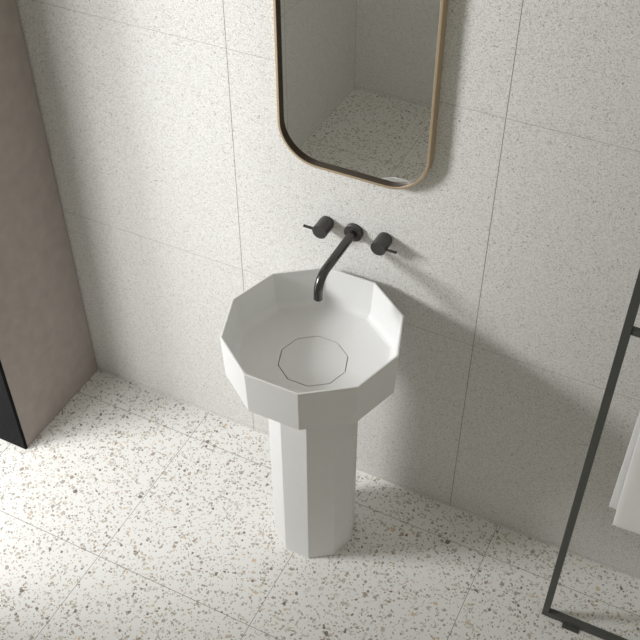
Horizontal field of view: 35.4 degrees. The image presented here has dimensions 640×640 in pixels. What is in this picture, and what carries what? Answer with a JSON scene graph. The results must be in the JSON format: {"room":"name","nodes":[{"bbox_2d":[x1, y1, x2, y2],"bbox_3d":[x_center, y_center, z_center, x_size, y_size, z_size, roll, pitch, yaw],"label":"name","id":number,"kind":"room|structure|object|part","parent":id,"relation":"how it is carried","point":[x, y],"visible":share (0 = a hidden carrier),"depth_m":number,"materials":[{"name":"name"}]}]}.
{"room":"bathroom","nodes":[
{"label":"bathroom","id":0,"kind":"room"},
{"bbox_2d":[0,0,97,445],"bbox_3d":[-1.023,-0.908,2.418,0.300,3.197,0.396,19,46,19],"label":"wall","id":1,"kind":"structure","parent":0,"point":[47,356],"depth_m":3.06,"materials":[{"name":"brown paint"}]},
{"bbox_2d":[0,361,27,448],"bbox_3d":[-1.113,-0.782,2.286,0.301,3.200,0.012,19,46,19],"label":"trim","id":2,"kind":"structure","parent":1,"relation":"attached to","point":[11,431],"depth_m":3.25,"materials":[{"name":"black metal"}]},
{"bbox_2d":[0,370,639,639],"bbox_3d":[-0.573,1.122,2.633,4.800,0.050,2.220,19,46,19],"label":"floor","id":3,"kind":"structure","parent":0,"point":[137,512],"depth_m":3.03,"materials":[{"name":"tile"}]},
{"bbox_2d":[220,267,403,557],"bbox_3d":[-0.017,0.325,2.821,0.470,0.850,0.448,19,46,19],"label":"washbasin","id":4,"kind":"object","parent":3,"relation":"on","point":[296,361],"visible":0.98,"depth_m":2.67,"materials":[{"name":"white ceramic"}]},
{"bbox_3d":[-0.018,0.065,2.576,0.470,0.136,0.448,19,46,19],"label":"bowl","id":5,"kind":"part","parent":4,"relation":"part of","materials":[{"name":"white ceramic"}]},
{"bbox_2d":[542,269,639,639],"bbox_3d":[0.883,0.341,2.241,0.550,1.620,0.032,19,46,19],"label":"towel stand","id":6,"kind":"object","parent":3,"relation":"on","point":[570,623],"visible":1,"depth_m":2.43,"materials":[{"name":"black metal"}]},
{"bbox_3d":[0.716,0.872,2.856,0.048,0.003,0.032,19,46,19],"label":"foot plate","id":7,"kind":"part","parent":6,"relation":"part of","materials":[{"name":"black metal"}]},
{"bbox_2d":[609,412,639,533],"bbox_3d":[0.874,0.317,2.236,0.356,0.638,0.039,19,46,19],"label":"towel","id":8,"kind":"object","parent":6,"relation":"hanging from","point":[625,499],"visible":1,"depth_m":2.40,"materials":[{"name":"white fabric"}]},
{"bbox_2d":[16,0,639,579],"bbox_3d":[-0.056,-0.762,2.298,4.800,3.250,0.120,19,46,19],"label":"wall","id":9,"kind":"structure","parent":0,"point":[512,275],"depth_m":2.62,"materials":[{"name":"tile"}]},
{"bbox_2d":[303,216,396,301],"bbox_3d":[0.049,-0.182,2.581,0.246,0.092,0.218,-20,47,-20],"label":"tap","id":10,"kind":"object","parent":9,"relation":"attached to","point":[353,232],"visible":1,"depth_m":2.55,"materials":[{"name":"black metal"}]},
{"bbox_3d":[0.009,-0.242,2.615,0.042,0.042,0.049,19,46,19],"label":"handle","id":11,"kind":"part","parent":10,"relation":"part of","materials":[{"name":"black metal"}]},
{"bbox_3d":[0.038,-0.140,2.548,0.024,0.076,0.214,19,46,19],"label":"spout","id":12,"kind":"part","parent":10,"relation":"part of","materials":[{"name":"black metal"}]},
{"bbox_3d":[0.157,-0.195,2.558,0.042,0.042,0.049,19,46,19],"label":"handle","id":13,"kind":"part","parent":10,"relation":"part of","materials":[{"name":"black metal"}]},
{"bbox_3d":[0.180,-0.174,2.536,0.030,0.008,0.008,19,46,19],"label":"lever","id":14,"kind":"part","parent":10,"relation":"part of","materials":[{"name":"black metal"}]},
{"bbox_2d":[273,0,447,188],"bbox_3d":[0.081,-0.644,2.200,0.401,0.787,0.029,19,46,19],"label":"wall mirror","id":15,"kind":"object","parent":9,"relation":"attached to","point":[358,82],"visible":1,"depth_m":2.29,"materials":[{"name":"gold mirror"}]}
]}

